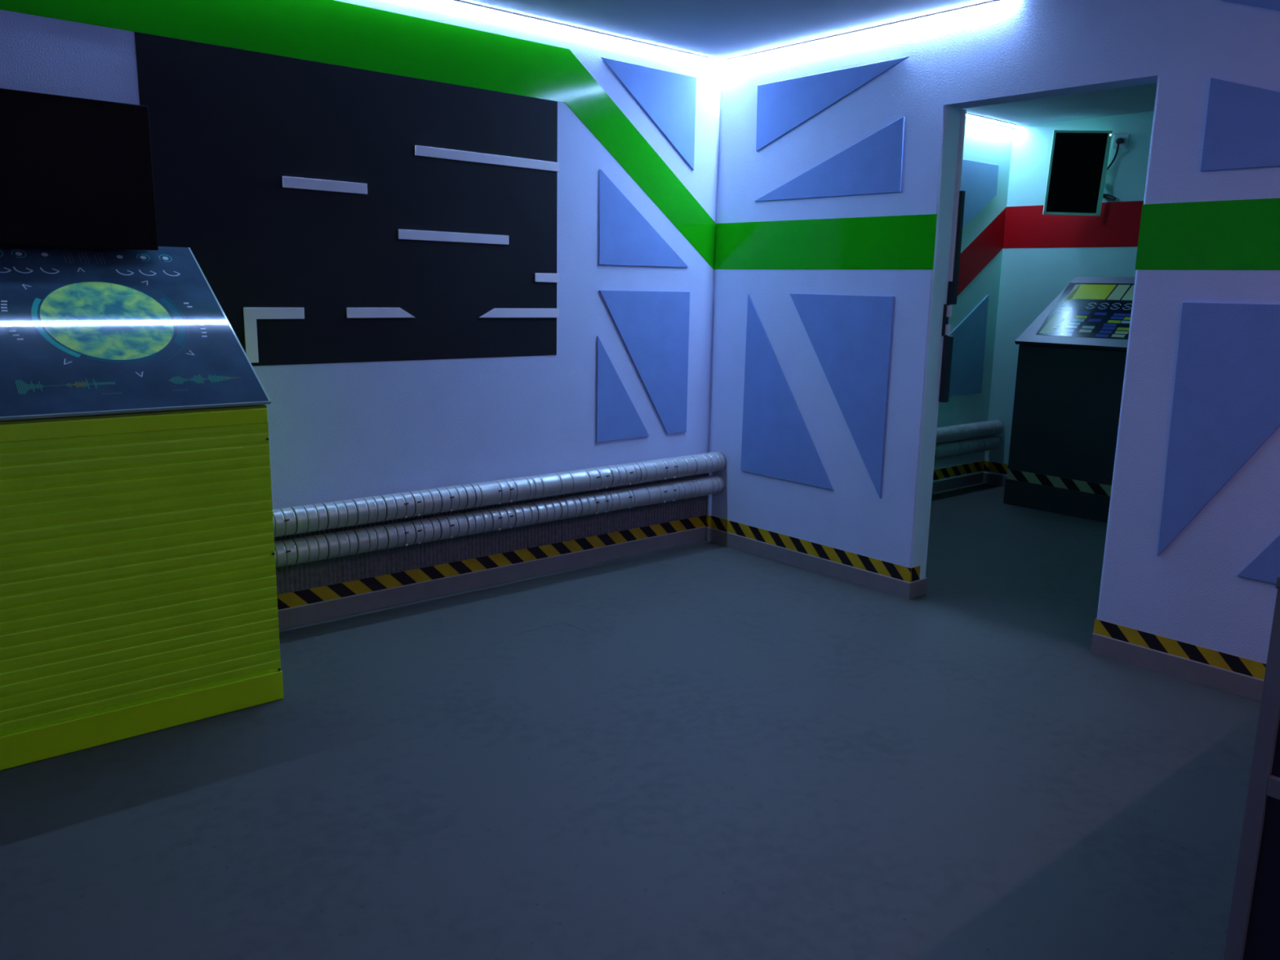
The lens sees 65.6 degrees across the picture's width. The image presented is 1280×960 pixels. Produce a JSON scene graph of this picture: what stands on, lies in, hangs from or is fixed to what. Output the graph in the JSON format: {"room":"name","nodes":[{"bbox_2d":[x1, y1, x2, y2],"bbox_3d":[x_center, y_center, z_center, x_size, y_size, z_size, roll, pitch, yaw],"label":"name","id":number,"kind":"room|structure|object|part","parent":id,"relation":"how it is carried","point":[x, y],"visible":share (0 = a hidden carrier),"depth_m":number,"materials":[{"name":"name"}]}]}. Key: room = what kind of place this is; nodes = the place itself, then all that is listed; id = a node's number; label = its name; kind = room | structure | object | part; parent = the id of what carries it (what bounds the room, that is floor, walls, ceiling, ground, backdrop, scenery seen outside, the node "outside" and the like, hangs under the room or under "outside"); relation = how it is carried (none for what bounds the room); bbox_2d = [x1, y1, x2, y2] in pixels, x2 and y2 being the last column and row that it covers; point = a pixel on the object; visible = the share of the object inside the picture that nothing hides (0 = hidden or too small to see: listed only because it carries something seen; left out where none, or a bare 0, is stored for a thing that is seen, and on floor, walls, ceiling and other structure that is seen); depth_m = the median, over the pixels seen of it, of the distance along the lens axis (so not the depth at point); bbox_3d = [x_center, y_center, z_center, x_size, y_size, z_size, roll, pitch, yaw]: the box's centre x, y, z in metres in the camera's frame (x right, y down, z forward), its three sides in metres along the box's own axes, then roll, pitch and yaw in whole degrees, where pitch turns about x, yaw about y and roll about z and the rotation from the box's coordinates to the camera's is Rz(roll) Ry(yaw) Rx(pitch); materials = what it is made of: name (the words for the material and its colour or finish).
{"room":"spaceship control room","nodes":[
{"label":"spaceship control room","id":0,"kind":"room"},
{"bbox_2d":[0,0,1013,607],"bbox_3d":[-0.348,-0.799,4.707,7.750,2.500,0.100,-8,14,-40],"label":"wall","id":1,"kind":"structure","parent":0,"point":[343,431],"depth_m":4.53,"materials":[{"name":"paint"}]},
{"bbox_2d":[0,88,158,250],"bbox_3d":[-1.992,-0.970,3.094,0.863,0.466,0.098,-8,14,-40],"label":"television","id":2,"kind":"object","parent":1,"relation":"attached to","point":[75,171],"visible":1,"depth_m":3.18,"materials":[{"name":"black plastic"}]},
{"bbox_2d":[134,31,559,366],"bbox_3d":[-1.033,-1.040,3.982,1.746,1.124,0.008,-8,14,-40],"label":"mural panel","id":3,"kind":"object","parent":1,"relation":"attached to","point":[227,125],"depth_m":3.90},
{"bbox_3d":[-1.385,-0.552,3.776,0.229,0.205,0.007,-8,14,-40],"label":"wall slat","id":4,"kind":"part","parent":3,"relation":"part of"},
{"bbox_3d":[-1.204,-1.130,3.812,0.336,0.041,0.007,-8,14,-40],"label":"wall slat","id":5,"kind":"part","parent":3,"relation":"part of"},
{"bbox_3d":[-1.051,-0.681,4.042,0.299,0.041,0.007,-8,14,-40],"label":"wall slat","id":6,"kind":"part","parent":3,"relation":"part of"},
{"bbox_3d":[-0.779,-1.028,4.205,0.528,0.040,0.007,-8,14,-40],"label":"wall slat","id":7,"kind":"part","parent":3,"relation":"part of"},
{"bbox_3d":[-0.638,-1.374,4.255,0.716,0.042,0.007,-8,14,-40],"label":"wall slat","id":8,"kind":"part","parent":3,"relation":"part of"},
{"bbox_3d":[-0.540,-0.752,4.474,0.428,0.043,0.007,-8,14,-40],"label":"wall slat","id":9,"kind":"part","parent":3,"relation":"part of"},
{"bbox_3d":[-0.425,-0.924,4.538,0.134,0.042,0.007,-8,14,-40],"label":"wall slat","id":10,"kind":"part","parent":3,"relation":"part of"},
{"bbox_2d":[0,0,715,269],"bbox_3d":[-1.346,-1.312,3.655,4.598,0.938,0.002,-8,14,-40],"label":"stripe","id":11,"kind":"object","parent":1,"relation":"attached to","point":[332,32],"depth_m":3.93,"materials":[{"name":"green paint"}]},
{"bbox_2d":[274,473,708,595],"bbox_3d":[-1.394,0.289,3.948,4.648,0.325,0.010,-8,14,-40],"label":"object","id":12,"kind":"object","parent":1,"relation":"attached to","point":[310,575],"visible":0.27,"depth_m":4.50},
{"bbox_2d":[276,515,706,609],"bbox_3d":[-1.419,0.483,3.973,4.699,0.063,0.002,-8,14,-40],"label":"tape","id":13,"kind":"object","parent":1,"relation":"attached to","point":[308,596],"visible":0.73,"depth_m":4.53,"materials":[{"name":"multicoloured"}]},
{"bbox_2d":[278,526,706,629],"bbox_3d":[-1.421,0.554,3.985,4.696,0.079,0.004,-8,14,-40],"label":"baseboard","id":14,"kind":"structure","parent":1,"relation":"attached to","point":[328,609],"depth_m":4.54,"materials":[{"name":"plastic"}]},
{"bbox_2d":[595,336,648,442],"bbox_3d":[-0.080,-0.458,4.939,0.342,0.517,0.009,-8,14,-40],"label":"panel","id":15,"kind":"object","parent":1,"relation":"attached to","point":[617,418],"visible":1,"depth_m":4.90,"materials":[{"name":"paint"}]},
{"bbox_2d":[598,168,688,266],"bbox_3d":[0.030,-1.269,4.863,0.582,0.435,0.009,-8,14,-40],"label":"panel","id":16,"kind":"object","parent":1,"relation":"attached to","point":[626,237],"visible":1,"depth_m":4.79,"materials":[{"name":"paint"}]},
{"bbox_2d":[599,290,689,434],"bbox_3d":[0.025,-0.580,5.005,0.594,0.730,0.009,-8,14,-40],"label":"panel","id":17,"kind":"object","parent":1,"relation":"attached to","point":[653,326],"visible":1,"depth_m":5.05,"materials":[{"name":"paint"}]},
{"bbox_2d":[600,57,696,170],"bbox_3d":[0.046,-1.747,4.775,0.598,0.445,0.009,-8,14,-40],"label":"panel","id":18,"kind":"object","parent":1,"relation":"attached to","point":[668,98],"visible":1,"depth_m":4.83,"materials":[{"name":"paint"}]},
{"bbox_2d":[933,460,984,479],"bbox_3d":[1.497,0.045,6.432,2.718,0.073,0.002,-8,14,-40],"label":"tape","id":19,"kind":"object","parent":1,"relation":"attached to","point":[940,473],"visible":0.28,"depth_m":7.08,"materials":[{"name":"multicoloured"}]},
{"bbox_2d":[948,294,988,395],"bbox_3d":[2.006,-0.898,6.671,1.164,0.688,0.009,-8,14,-40],"label":"panel","id":20,"kind":"object","parent":1,"relation":"attached to","point":[969,336],"visible":0.6,"depth_m":6.92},
{"bbox_2d":[934,435,1002,459],"bbox_3d":[1.551,-0.127,6.326,2.699,0.103,0.103,-8,14,-40],"label":"pipe","id":21,"kind":"object","parent":1,"relation":"attached to","point":[954,448],"visible":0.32,"depth_m":6.88,"materials":[{"name":"silver metal"}]},
{"bbox_2d":[935,419,1004,444],"bbox_3d":[1.553,-0.233,6.305,2.699,0.109,0.109,-8,14,-40],"label":"pipe","id":22,"kind":"object","parent":1,"relation":"attached to","point":[989,428],"visible":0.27,"depth_m":6.85,"materials":[{"name":"silver metal"}]},
{"bbox_2d":[960,159,998,227],"bbox_3d":[2.127,-1.752,6.595,0.840,0.720,0.009,-8,14,-40],"label":"panel","id":23,"kind":"object","parent":1,"relation":"attached to","point":[979,180],"visible":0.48,"depth_m":6.66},
{"bbox_2d":[957,207,1006,295],"bbox_3d":[2.119,-1.351,6.680,1.148,1.011,0.002,-8,14,-40],"label":"stripe","id":24,"kind":"object","parent":1,"relation":"attached to","point":[989,242],"depth_m":6.83,"materials":[{"name":"red paint"}]},
{"bbox_2d":[0,482,1260,959],"bbox_3d":[1.042,0.820,3.340,7.750,0.100,4.450,-8,14,-40],"label":"floor","id":25,"kind":"structure","parent":0,"point":[738,754],"depth_m":2.79,"materials":[{"name":"plastic"}]},
{"bbox_2d":[0,244,283,770],"bbox_3d":[-1.720,-0.001,3.145,0.886,1.476,0.672,-8,14,-40],"label":"control console","id":26,"kind":"object","parent":25,"relation":"on","point":[138,580],"visible":1,"depth_m":2.98,"materials":[{"name":"paint"}]},
{"bbox_3d":[-1.509,-0.156,2.859,0.874,0.049,0.012,-8,14,-40],"label":"rail","id":27,"kind":"part","parent":26,"relation":"part of","materials":[{"name":"paint"}]},
{"bbox_3d":[-1.712,-0.484,3.052,0.886,0.491,0.668,-8,14,-40],"label":"glass panel","id":28,"kind":"part","parent":26,"relation":"part of","materials":[{"name":"blue"}]},
{"bbox_2d":[515,622,586,635],"bbox_3d":[-0.359,0.615,3.985,0.255,0.001,0.150,-8,14,-40],"label":"trim","id":29,"kind":"structure","parent":25,"relation":"on","point":[563,622],"depth_m":4.05,"materials":[{"name":"grey"}]},
{"bbox_2d":[1003,276,1135,522],"bbox_3d":[2.915,-0.538,6.325,0.551,1.490,0.898,-8,14,-40],"label":"control console","id":30,"kind":"object","parent":25,"relation":"on","point":[1071,363],"visible":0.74,"depth_m":6.26,"materials":[{"name":"black metal"}]},
{"bbox_3d":[2.929,-1.062,6.205,0.424,0.333,0.748,-8,14,-40],"label":"button panel","id":31,"kind":"part","parent":30,"relation":"part of","materials":[{"name":"blue"}]},
{"bbox_2d":[1222,575,1279,959],"bbox_3d":[1.796,0.382,1.670,1.654,1.429,0.846,-8,14,-40],"label":"control console","id":32,"kind":"object","parent":25,"relation":"on","point":[1253,928],"visible":1,"depth_m":1.46,"materials":[{"name":"black"}]},
{"bbox_3d":[1.178,0.508,1.145,0.011,0.029,0.810,-8,14,-40],"label":"rail","id":33,"kind":"part","parent":32,"relation":"part of","materials":[{"name":"grey metal"}]},
{"bbox_2d":[460,0,1156,125],"bbox_3d":[1.092,-1.731,2.841,7.750,0.100,4.450,-8,14,-40],"label":"ceiling","id":34,"kind":"structure","parent":0,"point":[720,29],"depth_m":4.31,"materials":[{"name":"paint"}]},
{"bbox_2d":[443,0,723,62],"bbox_3d":[-0.780,-1.940,4.008,3.150,0.011,0.014,-8,14,-40],"label":"led strip","id":35,"kind":"object","parent":34,"relation":"attached to","point":[459,2],"visible":1,"depth_m":4.43,"materials":[{"name":"beige plastic"}]},
{"bbox_2d":[724,0,1010,62],"bbox_3d":[0.936,-1.985,4.414,0.013,0.011,1.570,-8,14,-40],"label":"led strip","id":36,"kind":"object","parent":34,"relation":"attached to","point":[993,2],"visible":1,"depth_m":4.32,"materials":[{"name":"beige plastic"}]},
{"bbox_2d":[965,112,1022,128],"bbox_3d":[2.266,-2.372,6.525,0.898,0.011,0.041,-8,14,-40],"label":"led strip","id":37,"kind":"object","parent":34,"relation":"attached to","point":[970,115],"visible":0.64,"depth_m":6.58,"materials":[{"name":"beige plastic"}]},
{"bbox_2d":[707,0,1279,679],"bbox_3d":[1.819,-0.565,3.725,0.130,2.500,4.250,-8,14,-40],"label":"wall","id":38,"kind":"structure","parent":0,"point":[1193,593],"depth_m":4.01,"materials":[{"name":"paint"}]},
{"bbox_2d":[272,451,726,537],"bbox_3d":[-1.337,0.156,3.858,4.649,0.109,0.110,-8,14,-40],"label":"pipe","id":39,"kind":"object","parent":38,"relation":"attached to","point":[300,519],"visible":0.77,"depth_m":4.34,"materials":[{"name":"silver metal"}]},
{"bbox_2d":[274,474,725,567],"bbox_3d":[-1.339,0.277,3.882,4.649,0.103,0.104,-8,14,-40],"label":"pipe","id":40,"kind":"object","parent":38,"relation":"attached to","point":[293,551],"visible":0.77,"depth_m":4.37,"materials":[{"name":"silver metal"}]},
{"bbox_2d":[740,293,833,489],"bbox_3d":[0.738,-0.450,4.915,0.009,0.915,0.607,-8,14,-40],"label":"panel","id":41,"kind":"object","parent":38,"relation":"attached to","point":[777,442],"visible":1,"depth_m":5.01,"materials":[{"name":"paint"}]},
{"bbox_2d":[706,515,920,582],"bbox_3d":[0.824,0.323,5.012,0.077,0.066,1.322,-8,14,-40],"label":"tape","id":42,"kind":"object","parent":38,"relation":"attached to","point":[879,566],"visible":1,"depth_m":4.89,"materials":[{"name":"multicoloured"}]},
{"bbox_2d":[714,213,937,269],"bbox_3d":[0.823,-1.117,4.707,0.002,0.234,1.319,-8,14,-40],"label":"stripe","id":43,"kind":"object","parent":38,"relation":"attached to","point":[894,242],"depth_m":4.63,"materials":[{"name":"green paint"}]},
{"bbox_2d":[754,116,904,201],"bbox_3d":[0.854,-1.472,4.602,0.009,0.312,0.862,-8,14,-40],"label":"panel","id":44,"kind":"object","parent":38,"relation":"attached to","point":[873,164],"visible":1,"depth_m":4.46,"materials":[{"name":"paint"}]},
{"bbox_2d":[755,56,909,151],"bbox_3d":[0.855,-1.709,4.560,0.009,0.313,0.866,-8,14,-40],"label":"panel","id":45,"kind":"object","parent":38,"relation":"attached to","point":[782,106],"visible":1,"depth_m":4.65,"materials":[{"name":"paint"}]},
{"bbox_2d":[790,293,893,498],"bbox_3d":[0.919,-0.412,4.708,0.009,0.916,0.601,-8,14,-40],"label":"panel","id":46,"kind":"object","parent":38,"relation":"attached to","point":[850,336],"visible":1,"depth_m":4.59,"materials":[{"name":"paint"}]},
{"bbox_2d":[705,471,1006,599],"bbox_3d":[2.339,0.355,5.386,2.854,0.079,2.750,-8,14,-40],"label":"baseboard","id":47,"kind":"structure","parent":38,"relation":"attached to","point":[908,590],"depth_m":5.00,"materials":[{"name":"plastic"}]},
{"bbox_2d":[938,191,965,402],"bbox_3d":[1.352,-0.791,4.335,0.052,0.907,0.042,-8,14,-40],"label":"bar","id":48,"kind":"object","parent":38,"relation":"attached to","point":[952,295],"visible":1,"depth_m":4.34,"materials":[{"name":"black metal"}]},
{"bbox_3d":[1.352,-0.491,4.400,0.034,0.292,0.040,-8,14,-40],"label":"rail","id":49,"kind":"part","parent":48,"relation":"part of","materials":[{"name":"black metal"}]},
{"bbox_3d":[1.348,-0.658,4.349,0.020,0.045,0.014,-8,14,-40],"label":"latch plate","id":50,"kind":"part","parent":48,"relation":"part of","materials":[{"name":"white metal"}]},
{"bbox_3d":[1.350,-0.737,4.333,0.020,0.050,0.014,-8,14,-40],"label":"latch plate","id":51,"kind":"part","parent":48,"relation":"part of","materials":[{"name":"white metal"}]},
{"bbox_3d":[1.366,-1.003,4.302,0.022,0.478,0.042,-8,14,-40],"label":"rail","id":52,"kind":"part","parent":48,"relation":"part of","materials":[{"name":"black metal"}]},
{"bbox_2d":[947,109,966,281],"bbox_3d":[1.356,-1.213,4.255,0.018,0.711,0.021,-8,14,-40],"label":"trim","id":53,"kind":"structure","parent":38,"relation":"attached to","point":[963,112],"depth_m":4.24,"materials":[{"name":"white plastic"}]},
{"bbox_2d":[1093,618,1266,679],"bbox_3d":[2.450,0.734,3.099,0.002,0.057,2.087,-8,14,-40],"label":"tape","id":54,"kind":"object","parent":38,"relation":"attached to","point":[1199,654],"visible":0.96,"depth_m":3.63,"materials":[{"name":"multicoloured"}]},
{"bbox_2d":[1134,198,1279,270],"bbox_3d":[2.463,-0.716,2.834,0.002,0.230,2.034,-8,14,-40],"label":"stripe","id":55,"kind":"object","parent":38,"relation":"attached to","point":[1229,234],"depth_m":3.41,"materials":[{"name":"green paint"}]},
{"bbox_2d":[1157,302,1279,555],"bbox_3d":[2.098,-0.126,3.360,0.009,0.921,0.603,-8,14,-40],"label":"panel","id":56,"kind":"object","parent":38,"relation":"attached to","point":[1226,402],"visible":1,"depth_m":3.44,"materials":[{"name":"paint"}]},
{"bbox_2d":[1200,77,1279,171],"bbox_3d":[2.212,-1.138,3.051,0.009,0.303,0.886,-8,14,-40],"label":"panel","id":57,"kind":"object","parent":38,"relation":"attached to","point":[1242,126],"visible":1,"depth_m":3.30,"materials":[{"name":"paint"}]},
{"bbox_2d":[1220,0,1279,10],"bbox_3d":[2.208,-1.380,3.014,0.009,0.313,0.865,-8,14,-40],"label":"panel","id":58,"kind":"object","parent":38,"relation":"attached to","point":[1268,4],"visible":1,"depth_m":3.21,"materials":[{"name":"paint"}]},
{"bbox_2d":[1237,534,1279,583],"bbox_3d":[2.285,-0.071,3.149,0.009,0.921,0.600,-8,14,-40],"label":"panel","id":59,"kind":"object","parent":38,"relation":"attached to","point":[1265,567],"visible":1,"depth_m":3.38,"materials":[{"name":"paint"}]},
{"bbox_2d":[983,111,1154,475],"bbox_3d":[3.516,-0.988,6.064,0.100,2.500,2.850,-8,14,-40],"label":"wall","id":60,"kind":"structure","parent":0,"point":[1031,279],"depth_m":6.78,"materials":[{"name":"paint"}]},
{"bbox_2d":[983,460,1008,474],"bbox_3d":[2.920,-0.011,6.859,0.002,0.073,1.198,-8,14,-40],"label":"tape","id":61,"kind":"object","parent":60,"relation":"attached to","point":[999,468],"visible":0.21,"depth_m":7.23,"materials":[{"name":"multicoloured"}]},
{"bbox_2d":[1003,200,1143,248],"bbox_3d":[3.456,-1.550,5.959,0.002,0.295,2.746,-8,14,-40],"label":"stripe","id":62,"kind":"object","parent":60,"relation":"attached to","point":[1118,223],"depth_m":6.61,"materials":[{"name":"red paint"}]},
{"bbox_2d":[1042,129,1112,216],"bbox_3d":[2.831,-1.988,6.455,0.361,0.531,0.136,4,11,13],"label":"wall screen","id":63,"kind":"object","parent":60,"relation":"attached to","point":[1078,162],"visible":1,"depth_m":6.41,"materials":[{"name":"black glass"}]},
{"bbox_2d":[1112,133,1129,148],"bbox_3d":[3.059,-2.154,6.316,0.013,0.093,0.095,-8,14,-40],"label":"wall socket","id":64,"kind":"object","parent":60,"relation":"attached to","point":[1125,144],"visible":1,"depth_m":6.30,"materials":[{"name":"white plastic"}]},
{"bbox_2d":[1102,137,1124,200],"bbox_3d":[2.994,-1.993,6.388,0.047,0.385,0.185,-7,14,-37],"label":"power cable","id":65,"kind":"object","parent":64,"relation":"attached to","point":[1120,140],"visible":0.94,"depth_m":6.34,"materials":[{"name":"black rubber"}]},
{"bbox_2d":[1090,632,1263,701],"bbox_3d":[2.496,0.794,3.154,0.134,0.079,2.089,-8,14,-40],"label":"baseboard","id":66,"kind":"structure","parent":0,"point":[1231,682],"depth_m":3.64,"materials":[{"name":"plastic"}]}
]}

